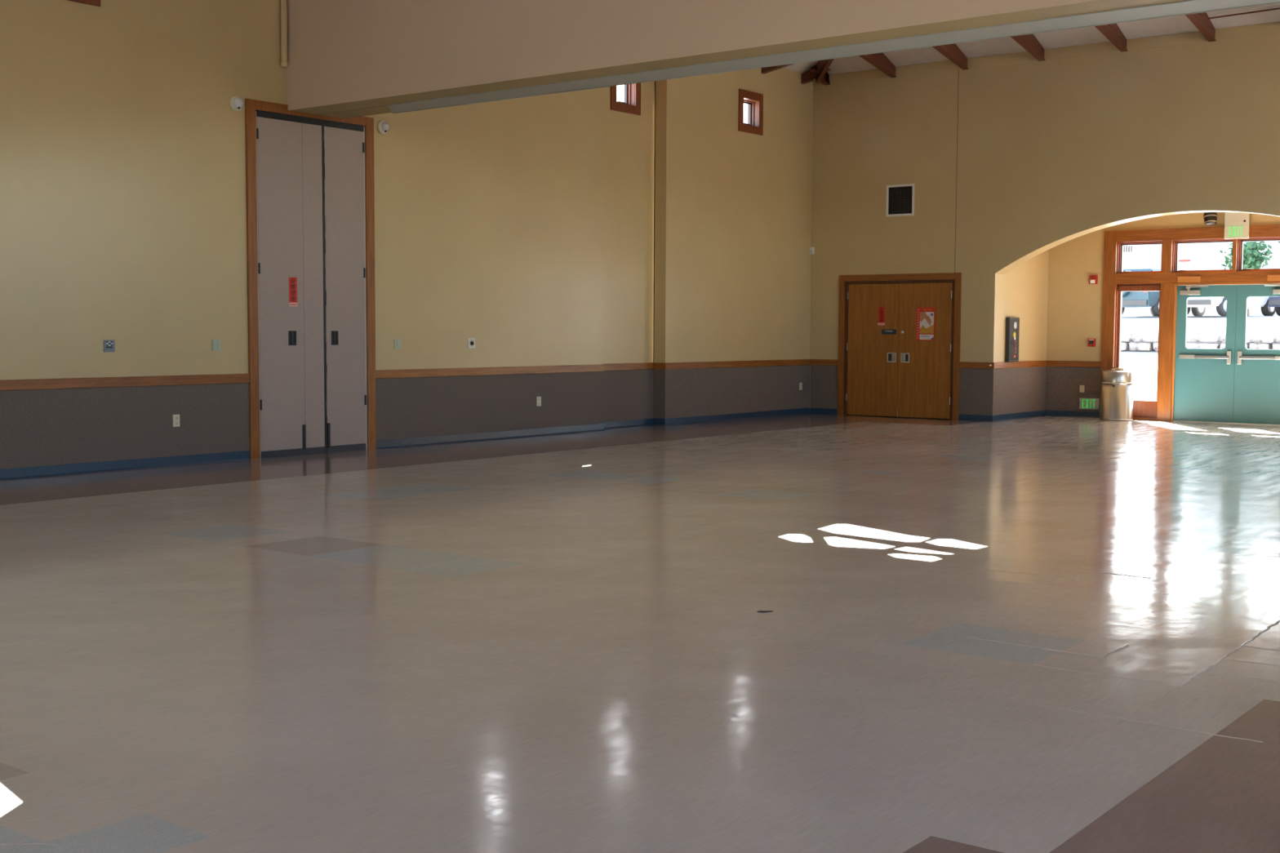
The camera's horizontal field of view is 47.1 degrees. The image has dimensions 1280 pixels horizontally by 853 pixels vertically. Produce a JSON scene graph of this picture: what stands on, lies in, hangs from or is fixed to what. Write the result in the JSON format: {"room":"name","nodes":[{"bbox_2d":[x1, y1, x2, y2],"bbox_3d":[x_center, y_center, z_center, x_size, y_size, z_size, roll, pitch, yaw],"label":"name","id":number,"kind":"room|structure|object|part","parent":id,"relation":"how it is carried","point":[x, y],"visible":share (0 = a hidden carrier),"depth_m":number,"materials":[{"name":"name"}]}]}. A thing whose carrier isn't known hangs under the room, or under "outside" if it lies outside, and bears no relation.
{"room":"community hall","nodes":[
{"label":"community hall","id":0,"kind":"room"},
{"bbox_2d":[0,0,813,469],"bbox_3d":[-5.129,-2.320,13.999,0.423,5.475,26.070,3,5,38],"label":"wall","id":1,"kind":"structure","parent":0,"point":[563,228],"depth_m":16.97,"materials":[{"name":"beige paint"}]},
{"bbox_2d":[67,0,100,6],"bbox_3d":[-5.307,-4.220,13.467,0.202,0.625,0.650,3,5,38],"label":"window","id":2,"kind":"structure","parent":1,"relation":"in","point":[94,2],"depth_m":13.60,"materials":[{"name":"brown wood"}]},
{"bbox_2d":[103,340,115,351],"bbox_3d":[-5.037,-0.764,13.926,0.014,0.112,0.112,3,5,38],"label":"control panel","id":3,"kind":"object","parent":1,"relation":"attached to","point":[108,345],"visible":1,"depth_m":13.92,"materials":[{"name":"grey metal"}]},
{"bbox_2d":[173,414,179,426],"bbox_3d":[-4.595,-0.058,14.540,0.013,0.120,0.075,3,5,38],"label":"power outlet","id":4,"kind":"object","parent":1,"relation":"attached to","point":[175,417],"visible":1,"depth_m":14.53,"materials":[{"name":"beige plastic"}]},
{"bbox_2d":[212,339,221,351],"bbox_3d":[-4.296,-0.824,14.884,0.014,0.112,0.100,3,5,38],"label":"switch plate","id":5,"kind":"object","parent":1,"relation":"attached to","point":[216,344],"visible":1,"depth_m":14.88,"materials":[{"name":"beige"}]},
{"bbox_2d":[229,95,244,111],"bbox_3d":[-4.086,-3.286,14.919,0.086,0.156,0.156,3,5,38],"label":"sensor","id":6,"kind":"object","parent":1,"relation":"attached to","point":[236,103],"visible":1,"depth_m":14.89,"materials":[{"name":"beige plastic"}]},
{"bbox_2d":[280,0,288,66],"bbox_3d":[-3.720,-4.465,15.306,0.082,1.405,0.082,3,5,38],"label":"conduit pipe","id":7,"kind":"object","parent":1,"relation":"attached to","point":[283,6],"visible":1,"depth_m":15.31,"materials":[{"name":"beige metal"}]},
{"bbox_2d":[244,98,376,459],"bbox_3d":[-3.519,-1.550,15.827,0.028,3.710,1.726,3,5,38],"label":"door","id":8,"kind":"structure","parent":1,"relation":"in","point":[310,184],"depth_m":15.79,"materials":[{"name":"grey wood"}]},
{"bbox_3d":[-3.705,-0.943,15.631,0.018,0.154,0.098,3,5,38],"label":"pull handle","id":9,"kind":"part","parent":8,"relation":"part of","materials":[{"name":"black metal"}]},
{"bbox_2d":[288,277,297,306],"bbox_3d":[-3.692,-1.433,15.611,0.002,0.310,0.112,3,5,38],"label":"banner","id":10,"kind":"object","parent":8,"relation":"attached to","point":[292,281],"visible":1,"depth_m":15.61,"materials":[{"name":"red paper"}]},
{"bbox_3d":[-3.349,-0.972,16.090,0.018,0.154,0.090,3,5,38],"label":"pull handle","id":11,"kind":"part","parent":8,"relation":"part of","materials":[{"name":"black metal"}]},
{"bbox_2d":[377,120,390,134],"bbox_3d":[-2.868,-3.366,16.494,0.086,0.156,0.156,3,5,38],"label":"sensor","id":12,"kind":"object","parent":1,"relation":"attached to","point":[383,127],"visible":1,"depth_m":16.46,"materials":[{"name":"beige plastic"}]},
{"bbox_2d":[394,338,401,348],"bbox_3d":[-2.781,-0.948,16.840,0.014,0.112,0.105,3,5,38],"label":"switch plate","id":13,"kind":"object","parent":1,"relation":"attached to","point":[397,342],"visible":1,"depth_m":16.84,"materials":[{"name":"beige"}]},
{"bbox_2d":[0,408,809,479],"bbox_3d":[-5.157,0.374,13.982,0.237,0.100,25.699,3,5,38],"label":"baseboard","id":14,"kind":"structure","parent":1,"relation":"attached to","point":[125,464],"depth_m":17.10,"materials":[{"name":"blue plastic"}]},
{"bbox_2d":[0,359,810,391],"bbox_3d":[-5.153,-0.421,13.929,0.237,0.095,25.700,3,5,38],"label":"trim","id":15,"kind":"structure","parent":1,"relation":"attached to","point":[127,381],"depth_m":17.03,"materials":[{"name":"brown wood"}]},
{"bbox_2d":[467,338,475,347],"bbox_3d":[-2.035,-1.010,17.788,0.033,0.116,0.116,3,5,38],"label":"switch plate","id":16,"kind":"object","parent":1,"relation":"attached to","point":[471,342],"visible":1,"depth_m":17.77,"materials":[{"name":"white plastic"}]},
{"bbox_2d":[536,396,541,406],"bbox_3d":[-1.295,-0.322,18.802,0.013,0.120,0.078,3,5,38],"label":"power outlet","id":17,"kind":"object","parent":1,"relation":"attached to","point":[538,398],"visible":1,"depth_m":18.79,"materials":[{"name":"beige plastic"}]},
{"bbox_2d":[610,83,640,115],"bbox_3d":[-0.266,-4.651,20.288,0.202,0.625,0.650,3,5,38],"label":"window","id":18,"kind":"structure","parent":1,"relation":"in","point":[631,104],"depth_m":20.41,"materials":[{"name":"brown wood"}]},
{"bbox_3d":[-0.307,-4.651,20.319,0.040,0.350,0.394,3,5,38],"label":"sash","id":19,"kind":"part","parent":18,"relation":"part of","materials":[{"name":"grey glass"}]},
{"bbox_3d":[-0.276,-4.649,20.295,0.178,0.410,0.450,3,5,38],"label":"frame","id":20,"kind":"part","parent":18,"relation":"part of","materials":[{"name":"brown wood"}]},
{"bbox_2d":[737,88,763,135],"bbox_3d":[1.616,-4.782,22.368,0.202,0.625,0.650,3,5,38],"label":"window","id":21,"kind":"structure","parent":1,"relation":"in","point":[754,100],"depth_m":22.43,"materials":[{"name":"brown wood"}]},
{"bbox_3d":[1.575,-4.781,22.399,0.040,0.350,0.394,3,5,38],"label":"sash","id":22,"kind":"part","parent":21,"relation":"part of","materials":[{"name":"grey"}]},
{"bbox_3d":[1.606,-4.780,22.375,0.178,0.410,0.450,3,5,38],"label":"frame","id":23,"kind":"part","parent":21,"relation":"part of","materials":[{"name":"brown wood"}]},
{"bbox_2d":[799,382,802,390],"bbox_3d":[2.610,-0.653,23.804,0.013,0.120,0.082,3,5,38],"label":"power outlet","id":24,"kind":"object","parent":1,"relation":"attached to","point":[800,384],"visible":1,"depth_m":23.80,"materials":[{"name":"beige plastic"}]},
{"bbox_2d":[0,413,1279,852],"bbox_3d":[1.255,0.704,10.175,15.376,0.007,28.042,3,5,38],"label":"floor","id":25,"kind":"structure","parent":0,"point":[1041,634],"depth_m":6.39,"materials":[{"name":"beige tile"}]},
{"bbox_2d":[756,610,773,612],"bbox_3d":[0.609,0.902,7.146,0.077,0.004,0.029,1,4,5],"label":"flake","id":26,"kind":"object","parent":25,"relation":"on","point":[758,611],"visible":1,"depth_m":7.15,"materials":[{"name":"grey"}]},
{"bbox_2d":[1099,367,1134,421],"bbox_3d":[7.367,-0.507,22.654,0.516,0.818,0.516,-2,5,-33],"label":"trash can","id":27,"kind":"object","parent":25,"relation":"on","point":[1117,388],"visible":1,"depth_m":22.45,"materials":[{"name":"silver metal"}]},
{"bbox_3d":[7.380,-0.891,22.620,0.230,0.048,0.230,3,5,38],"label":"lid","id":28,"kind":"part","parent":27,"relation":"part of","materials":[{"name":"silver metal"}]},
{"bbox_2d":[285,0,1187,118],"bbox_3d":[2.491,-5.287,10.983,15.120,4.560,0.740,3,5,38],"label":"wall header","id":29,"kind":"structure","parent":0,"point":[346,59],"depth_m":13.18,"materials":[{"name":"beige paint"}]},
{"bbox_2d":[387,0,1279,113],"bbox_3d":[2.910,-2.996,11.028,14.290,0.014,0.395,3,5,38],"label":"beam underside","id":30,"kind":"object","parent":29,"relation":"attached to","point":[1189,6],"visible":1,"depth_m":11.88,"materials":[{"name":"beige paint"}]},
{"bbox_2d":[991,249,1048,415],"bbox_3d":[5.883,-1.929,22.967,0.308,3.600,2.233,3,5,38],"label":"wall","id":31,"kind":"structure","parent":0,"point":[1019,389],"depth_m":22.99,"materials":[{"name":"beige paint"}]},
{"bbox_2d":[1004,317,1019,361],"bbox_3d":[5.713,-1.332,22.487,0.077,0.678,0.365,3,5,38],"label":"plaque","id":32,"kind":"object","parent":31,"relation":"attached to","point":[1012,324],"visible":1,"depth_m":22.39,"materials":[{"name":"brown metal"}]},
{"bbox_3d":[5.737,-1.333,22.468,0.008,0.625,0.315,3,5,38],"label":"door","id":33,"kind":"part","parent":32,"relation":"part of","materials":[{"name":"grey"}]},
{"bbox_2d":[991,409,1045,422],"bbox_3d":[5.936,-0.171,22.906,0.022,0.100,2.037,3,5,38],"label":"baseboard","id":34,"kind":"structure","parent":31,"relation":"attached to","point":[1037,413],"depth_m":22.85,"materials":[{"name":"blue plastic"}]},
{"bbox_2d":[992,360,1047,368],"bbox_3d":[5.937,-0.966,22.850,0.022,0.095,2.047,3,5,38],"label":"trim","id":35,"kind":"structure","parent":31,"relation":"attached to","point":[1028,363],"depth_m":22.77,"materials":[{"name":"brown wood"}]},
{"bbox_2d":[783,3,1279,74],"bbox_3d":[0.942,-5.974,8.923,15.960,2.889,26.440,3,5,38],"label":"ceiling","id":36,"kind":"structure","parent":0,"point":[1179,24],"depth_m":20.91,"materials":[{"name":"white paint"}]},
{"bbox_2d":[760,63,793,74],"bbox_3d":[2.458,-5.728,22.074,1.450,0.676,0.094,3,5,38],"label":"rafter","id":37,"kind":"object","parent":36,"relation":"attached to","point":[766,69],"visible":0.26,"depth_m":22.41,"materials":[{"name":"brown wood"}]},
{"bbox_2d":[801,64,831,84],"bbox_3d":[2.797,-5.628,23.299,0.500,0.317,0.094,3,5,38],"label":"rafter","id":38,"kind":"object","parent":36,"relation":"attached to","point":[807,77],"visible":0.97,"depth_m":23.35,"materials":[{"name":"brown wood"}]},
{"bbox_2d":[808,66,830,84],"bbox_3d":[2.862,-5.630,23.350,0.094,0.314,0.500,3,5,38],"label":"rafter","id":39,"kind":"object","parent":36,"relation":"attached to","point":[825,79],"visible":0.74,"depth_m":23.42,"materials":[{"name":"brown wood"}]},
{"bbox_2d":[815,58,833,82],"bbox_3d":[3.461,-6.511,18.536,0.140,2.688,9.700,0,4,-7],"label":"rafter","id":40,"kind":"object","parent":36,"relation":"attached to","point":[822,66],"visible":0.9,"depth_m":23.00,"materials":[{"name":"brown wood"}]},
{"bbox_2d":[858,53,896,77],"bbox_3d":[3.515,-5.732,22.243,0.094,0.672,1.438,3,5,38],"label":"rafter","id":41,"kind":"object","parent":36,"relation":"attached to","point":[879,60],"visible":0.52,"depth_m":22.45,"materials":[{"name":"brown wood"}]},
{"bbox_2d":[932,43,968,69],"bbox_3d":[4.112,-5.861,21.033,0.094,1.095,2.607,3,5,38],"label":"rafter","id":42,"kind":"object","parent":36,"relation":"attached to","point":[951,51],"visible":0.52,"depth_m":21.71,"materials":[{"name":"brown wood"}]},
{"bbox_2d":[1010,34,1045,61],"bbox_3d":[4.710,-5.990,19.822,0.094,1.518,3.776,3,5,38],"label":"rafter","id":43,"kind":"object","parent":36,"relation":"attached to","point":[1029,42],"visible":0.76,"depth_m":20.98,"materials":[{"name":"brown wood"}]},
{"bbox_2d":[1094,23,1128,52],"bbox_3d":[5.306,-6.119,18.612,0.094,1.941,4.945,3,5,38],"label":"rafter","id":44,"kind":"object","parent":36,"relation":"attached to","point":[1112,32],"visible":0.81,"depth_m":20.23,"materials":[{"name":"brown wood"}]},
{"bbox_2d":[1185,12,1216,41],"bbox_3d":[5.904,-6.248,17.401,0.094,2.364,6.114,3,5,38],"label":"rafter","id":45,"kind":"object","parent":36,"relation":"attached to","point":[1201,21],"visible":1,"depth_m":19.50,"materials":[{"name":"brown wood"}]},
{"bbox_2d":[809,22,1279,415],"bbox_3d":[8.814,-2.613,19.477,15.840,5.455,0.398,3,5,38],"label":"wall","id":46,"kind":"structure","parent":0,"point":[1010,159],"depth_m":21.68,"materials":[{"name":"beige paint"}]},
{"bbox_2d":[809,247,814,253],"bbox_3d":[2.796,-2.860,23.853,0.064,0.110,0.058,3,5,38],"label":"sensor","id":47,"kind":"object","parent":46,"relation":"attached to","point":[811,249],"visible":1,"depth_m":23.83,"materials":[{"name":"white plastic"}]},
{"bbox_2d":[837,272,961,420],"bbox_3d":[4.078,-1.266,23.061,2.117,2.250,0.144,3,5,38],"label":"door","id":48,"kind":"structure","parent":46,"relation":"in","point":[899,375],"depth_m":23.02,"materials":[{"name":"brown wood"}]},
{"bbox_2d":[877,306,884,325],"bbox_3d":[3.816,-1.746,23.186,0.122,0.292,0.002,3,5,38],"label":"banner","id":49,"kind":"object","parent":48,"relation":"attached to","point":[881,316],"visible":1,"depth_m":23.18,"materials":[{"name":"red paper"}]},
{"bbox_2d":[881,328,896,334],"bbox_3d":[3.923,-1.492,23.117,0.259,0.080,0.006,3,5,38],"label":"room sign","id":50,"kind":"object","parent":48,"relation":"attached to","point":[884,331],"visible":1,"depth_m":23.11,"materials":[{"name":"black plastic"}]},
{"bbox_3d":[3.964,-1.089,23.111,0.157,0.152,0.006,3,5,38],"label":"pull plate","id":51,"kind":"part","parent":48,"relation":"part of","materials":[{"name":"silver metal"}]},
{"bbox_3d":[4.046,-2.336,22.942,1.916,0.100,0.024,3,5,38],"label":"head casing","id":52,"kind":"part","parent":48,"relation":"part of","materials":[{"name":"brown wood"}]},
{"bbox_3d":[4.151,-1.075,22.968,0.154,0.150,0.006,3,5,38],"label":"pull plate","id":53,"kind":"part","parent":48,"relation":"part of","materials":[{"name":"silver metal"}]},
{"bbox_2d":[915,307,935,340],"bbox_3d":[4.425,-1.588,22.724,0.313,0.510,0.002,3,5,38],"label":"poster","id":54,"kind":"object","parent":48,"relation":"attached to","point":[925,331],"visible":1,"depth_m":22.73,"materials":[{"name":"red paper"}]},
{"bbox_2d":[920,311,927,321],"bbox_3d":[4.401,-1.697,22.735,0.137,0.155,0.001,3,5,38],"label":"print","id":55,"kind":"object","parent":54,"relation":"attached to","point":[923,315],"depth_m":22.74,"materials":[{"name":"brown paper"}]},
{"bbox_2d":[920,324,933,333],"bbox_3d":[4.440,-1.509,22.717,0.237,0.138,0.001,3,5,38],"label":"print","id":56,"kind":"object","parent":54,"relation":"attached to","point":[924,329],"depth_m":22.71,"materials":[{"name":"orange paper"}]},
{"bbox_2d":[920,311,933,328],"bbox_3d":[4.441,-1.606,22.711,0.237,0.333,0.001,3,5,38],"label":"picture","id":57,"kind":"object","parent":54,"relation":"on","point":[926,318],"depth_m":22.71,"materials":[{"name":"beige paper"}]},
{"bbox_2d":[924,315,931,325],"bbox_3d":[4.459,-1.636,22.694,0.110,0.160,0.001,3,5,38],"label":"print","id":58,"kind":"object","parent":54,"relation":"on","point":[927,318],"depth_m":22.69,"materials":[{"name":"brown paper"}]},
{"bbox_2d":[885,183,914,217],"bbox_3d":[4.058,-3.526,22.866,0.480,0.488,0.012,3,5,38],"label":"air vent","id":59,"kind":"object","parent":46,"relation":"in","point":[900,197],"visible":1,"depth_m":22.86,"materials":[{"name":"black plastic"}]},
{"bbox_2d":[809,408,991,422],"bbox_3d":[8.750,0.071,19.453,15.075,0.100,0.022,3,5,38],"label":"baseboard","id":60,"kind":"structure","parent":46,"relation":"attached to","point":[812,411],"depth_m":22.41,"materials":[{"name":"blue plastic"}]},
{"bbox_2d":[810,359,992,368],"bbox_3d":[8.754,-0.724,19.400,15.075,0.095,0.022,3,5,38],"label":"trim","id":61,"kind":"structure","parent":46,"relation":"attached to","point":[813,362],"depth_m":22.35,"materials":[{"name":"brown wood"}]},
{"bbox_2d":[1045,212,1279,412],"bbox_3d":[8.900,-1.848,21.950,6.332,3.600,0.258,3,5,38],"label":"wall","id":62,"kind":"structure","parent":0,"point":[1074,305],"depth_m":23.29,"materials":[{"name":"beige paint"}]},
{"bbox_2d":[1045,409,1099,417],"bbox_3d":[6.907,-0.201,23.430,0.901,0.100,0.022,3,5,38],"label":"baseboard","id":63,"kind":"structure","parent":62,"relation":"attached to","point":[1048,412],"depth_m":23.43,"materials":[{"name":"blue plastic"}]},
{"bbox_2d":[1046,360,1101,367],"bbox_3d":[6.910,-0.997,23.377,0.901,0.095,0.022,3,5,38],"label":"trim","id":64,"kind":"structure","parent":62,"relation":"attached to","point":[1050,363],"depth_m":23.36,"materials":[{"name":"brown wood"}]},
{"bbox_2d":[1080,385,1084,392],"bbox_3d":[7.026,-0.599,23.309,0.077,0.114,0.014,3,5,38],"label":"power outlet","id":65,"kind":"object","parent":62,"relation":"attached to","point":[1082,387],"visible":1,"depth_m":23.30,"materials":[{"name":"beige plastic"}]},
{"bbox_2d":[1079,397,1099,409],"bbox_3d":[7.122,-0.361,23.246,0.323,0.176,0.017,3,5,38],"label":"exit sign","id":66,"kind":"object","parent":62,"relation":"attached to","point":[1084,403],"visible":1,"depth_m":23.24,"materials":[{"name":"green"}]},
{"bbox_2d":[1088,338,1095,346],"bbox_3d":[7.136,-1.325,23.165,0.113,0.126,0.048,3,5,38],"label":"alarm pull station","id":67,"kind":"object","parent":62,"relation":"attached to","point":[1091,342],"visible":1,"depth_m":23.15,"materials":[{"name":"red plastic"}]},
{"bbox_2d":[1088,275,1097,284],"bbox_3d":[7.138,-2.316,23.098,0.127,0.140,0.052,3,5,38],"label":"fire alarm","id":68,"kind":"object","parent":62,"relation":"attached to","point":[1093,279],"visible":1,"depth_m":23.08,"materials":[{"name":"red plastic"}]},
{"bbox_2d":[1114,283,1160,418],"bbox_3d":[7.782,-1.181,22.863,0.704,2.078,0.190,3,5,38],"label":"window","id":69,"kind":"structure","parent":62,"relation":"in","point":[1141,409],"depth_m":22.84,"materials":[{"name":"brown wood"}]},
{"bbox_2d":[1116,240,1161,273],"bbox_3d":[7.789,-2.621,22.767,0.704,0.489,0.190,3,5,38],"label":"window","id":70,"kind":"structure","parent":62,"relation":"in","point":[1120,245],"depth_m":22.88,"materials":[{"name":"brown wood"}]},
{"bbox_2d":[1099,224,1279,421],"bbox_3d":[8.917,-1.512,21.911,4.016,2.935,0.272,3,5,38],"label":"trim","id":71,"kind":"structure","parent":62,"relation":"attached to","point":[1169,281],"depth_m":22.44,"materials":[{"name":"brown wood"}]},
{"bbox_2d":[1172,238,1233,272],"bbox_3d":[8.544,-2.579,22.185,0.903,0.489,0.190,3,5,38],"label":"window","id":72,"kind":"structure","parent":62,"relation":"in","point":[1175,242],"depth_m":22.28,"materials":[{"name":"brown wood"}]},
{"bbox_2d":[1203,212,1217,225],"bbox_3d":[8.503,-3.134,21.831,0.213,0.282,0.304,3,5,38],"label":"security camera","id":73,"kind":"object","parent":62,"relation":"attached to","point":[1210,218],"visible":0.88,"depth_m":21.73,"materials":[{"name":"black plastic"}]},
{"bbox_2d":[1173,284,1279,425],"bbox_3d":[8.921,-1.081,21.947,1.788,2.070,0.253,3,5,38],"label":"door","id":74,"kind":"structure","parent":62,"relation":"in","point":[1233,384],"depth_m":21.95,"materials":[{"name":"teal paint"}]},
{"bbox_3d":[8.417,-2.090,22.148,0.332,0.072,0.042,3,5,40],"label":"closer arm","id":75,"kind":"part","parent":74,"relation":"part of","materials":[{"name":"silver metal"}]},
{"bbox_2d":[1224,212,1249,239],"bbox_3d":[8.832,-2.982,21.701,0.342,0.404,0.060,3,5,38],"label":"exit sign","id":76,"kind":"object","parent":62,"relation":"attached to","point":[1237,225],"visible":0.88,"depth_m":21.68,"materials":[{"name":"grey plastic"}]},
{"bbox_2d":[1236,236,1279,271],"bbox_3d":[9.324,-2.536,21.584,0.976,0.489,0.190,3,5,38],"label":"window","id":77,"kind":"structure","parent":62,"relation":"in","point":[1240,241],"depth_m":21.78,"materials":[{"name":"brown wood"}]},
{"label":"outside","id":78,"kind":"structure","parent":0,"visible":0},
{"bbox_2d":[1120,350,1158,400],"bbox_3d":[9.498,-0.449,28.686,100.000,1.920,11.033,3,5,38],"label":"ground","id":79,"kind":"structure","parent":78,"point":[1144,364],"depth_m":30.89,"materials":[{"name":"concrete"}]},
{"bbox_2d":[1120,342,1130,350],"bbox_3d":[11.137,-1.884,34.381,0.686,0.201,0.538,3,5,38],"label":"stone","id":80,"kind":"object","parent":79,"relation":"on","point":[1124,345],"visible":0.26,"depth_m":34.04,"materials":[{"name":"white stone"}]},
{"bbox_2d":[1120,333,1134,341],"bbox_3d":[11.222,-2.088,34.323,0.666,0.197,0.538,3,5,38],"label":"stone","id":81,"kind":"object","parent":80,"relation":"on","point":[1125,336],"visible":0.3,"depth_m":34.01,"materials":[{"name":"white stone"}]},
{"bbox_2d":[1128,342,1155,351],"bbox_3d":[11.657,-1.853,33.989,0.517,0.197,0.538,3,5,38],"label":"stone","id":82,"kind":"object","parent":79,"relation":"on","point":[1133,346],"visible":0.84,"depth_m":33.80,"materials":[{"name":"white stone"}]},
{"bbox_2d":[1131,333,1158,342],"bbox_3d":[11.740,-2.053,33.873,0.614,0.192,0.551,3,5,38],"label":"stone","id":83,"kind":"object","parent":82,"relation":"on","point":[1142,337],"visible":0.73,"depth_m":33.68,"materials":[{"name":"white stone"}]},
{"bbox_2d":[1153,342,1158,351],"bbox_3d":[12.150,-1.826,33.585,0.651,0.200,0.553,3,5,38],"label":"stone","id":84,"kind":"object","parent":79,"relation":"on","point":[1155,344],"visible":0.24,"depth_m":33.56,"materials":[{"name":"white stone"}]},
{"bbox_2d":[1186,342,1221,348],"bbox_3d":[12.735,-1.791,33.133,0.742,0.196,0.546,3,5,38],"label":"stone","id":85,"kind":"object","parent":79,"relation":"on","point":[1189,345],"visible":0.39,"depth_m":32.91,"materials":[{"name":"white stone"}]},
{"bbox_2d":[1186,333,1222,342],"bbox_3d":[12.742,-2.001,33.122,0.746,0.196,0.546,3,5,38],"label":"stone","id":86,"kind":"object","parent":85,"relation":"on","point":[1190,337],"visible":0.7,"depth_m":32.90,"materials":[{"name":"white stone"}]},
{"bbox_2d":[1219,343,1249,349],"bbox_3d":[13.302,-1.759,32.723,0.582,0.192,0.551,3,5,38],"label":"stone","id":87,"kind":"object","parent":79,"relation":"on","point":[1222,345],"visible":0.24,"depth_m":32.66,"materials":[{"name":"white stone"}]},
{"bbox_2d":[1220,333,1253,342],"bbox_3d":[13.338,-1.972,32.698,0.630,0.200,0.553,3,5,38],"label":"stone","id":88,"kind":"object","parent":87,"relation":"on","point":[1249,336],"visible":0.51,"depth_m":32.50,"materials":[{"name":"white stone"}]},
{"bbox_2d":[1248,342,1273,349],"bbox_3d":[13.738,-1.740,32.392,0.417,0.200,0.553,3,5,38],"label":"stone","id":89,"kind":"object","parent":79,"relation":"on","point":[1256,345],"visible":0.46,"depth_m":32.22,"materials":[{"name":"white stone"}]},
{"bbox_2d":[1252,333,1278,342],"bbox_3d":[13.796,-1.946,32.325,0.446,0.201,0.538,3,5,38],"label":"stone","id":90,"kind":"object","parent":89,"relation":"on","point":[1257,338],"visible":0.84,"depth_m":32.13,"materials":[{"name":"white stone"}]},
{"bbox_2d":[1271,343,1279,349],"bbox_3d":[14.167,-1.713,32.047,0.572,0.197,0.538,3,5,38],"label":"stone","id":91,"kind":"object","parent":79,"relation":"on","point":[1275,346],"visible":0.52,"depth_m":31.98,"materials":[{"name":"white stone"}]},
{"bbox_2d":[1275,333,1279,342],"bbox_3d":[14.175,-1.922,31.988,0.460,0.201,0.538,3,5,38],"label":"stone","id":92,"kind":"object","parent":91,"relation":"on","point":[1277,336],"visible":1,"depth_m":31.89,"materials":[{"name":"white stone"}]},
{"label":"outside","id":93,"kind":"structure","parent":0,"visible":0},
{"bbox_2d":[1120,315,1279,351],"bbox_3d":[36.263,-3.270,63.206,100.000,3.200,75.500,3,5,38],"label":"ground","id":94,"kind":"structure","parent":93,"point":[1130,324],"depth_m":40.38,"materials":[{"name":"grey"}]},
{"bbox_2d":[1121,268,1211,316],"bbox_3d":[18.113,-4.649,51.400,4.410,1.599,1.820,-3,5,-40],"label":"parked car","id":95,"kind":"object","parent":94,"relation":"on","point":[1150,300],"visible":0.32,"depth_m":49.84,"materials":[{"name":"blue paint"}]},
{"bbox_2d":[1121,240,1279,315],"bbox_3d":[26.084,-9.037,75.408,16.500,8.000,8.100,3,5,38],"label":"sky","id":96,"kind":"structure","parent":94,"relation":"on","point":[1192,256],"depth_m":70.22,"materials":[{"name":"grey paint"}]},
{"bbox_3d":[23.857,-8.727,72.106,0.630,0.300,0.070,3,5,38],"label":"railing","id":97,"kind":"part","parent":96,"relation":"part of","materials":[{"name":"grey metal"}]},
{"bbox_2d":[1186,296,1275,315],"bbox_3d":[19.988,-4.461,50.053,4.360,1.419,1.770,-3,5,-36],"label":"parked car","id":98,"kind":"object","parent":94,"relation":"on","point":[1253,302],"visible":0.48,"depth_m":48.70,"materials":[{"name":"white paint"}]},
{"bbox_2d":[1219,240,1273,315],"bbox_3d":[24.486,-6.103,59.231,1.974,3.378,2.009,3,5,38],"label":"tree","id":99,"kind":"object","parent":94,"relation":"on","point":[1253,258],"visible":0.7,"depth_m":58.74,"materials":[{"name":"green plant"}]},
{"bbox_2d":[1268,296,1279,315],"bbox_3d":[23.270,-4.466,50.043,4.360,1.419,1.770,-3,5,-42],"label":"parked car","id":100,"kind":"object","parent":94,"relation":"on","point":[1273,301],"visible":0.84,"depth_m":49.14,"materials":[{"name":"blue paint"}]},
{"bbox_3d":[6.501,-6.377,16.191,0.094,2.787,7.283,3,5,38],"label":"rafter","id":101,"kind":"object","parent":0,"visible":0},
{"bbox_2d":[1208,7,1279,19],"bbox_3d":[8.014,-5.422,19.203,1.102,0.052,0.022,3,5,35],"label":"rod","id":102,"kind":"object","parent":101,"relation":"attached to","point":[1261,11],"visible":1,"depth_m":19.25,"materials":[{"name":"brown metal"}]}
]}

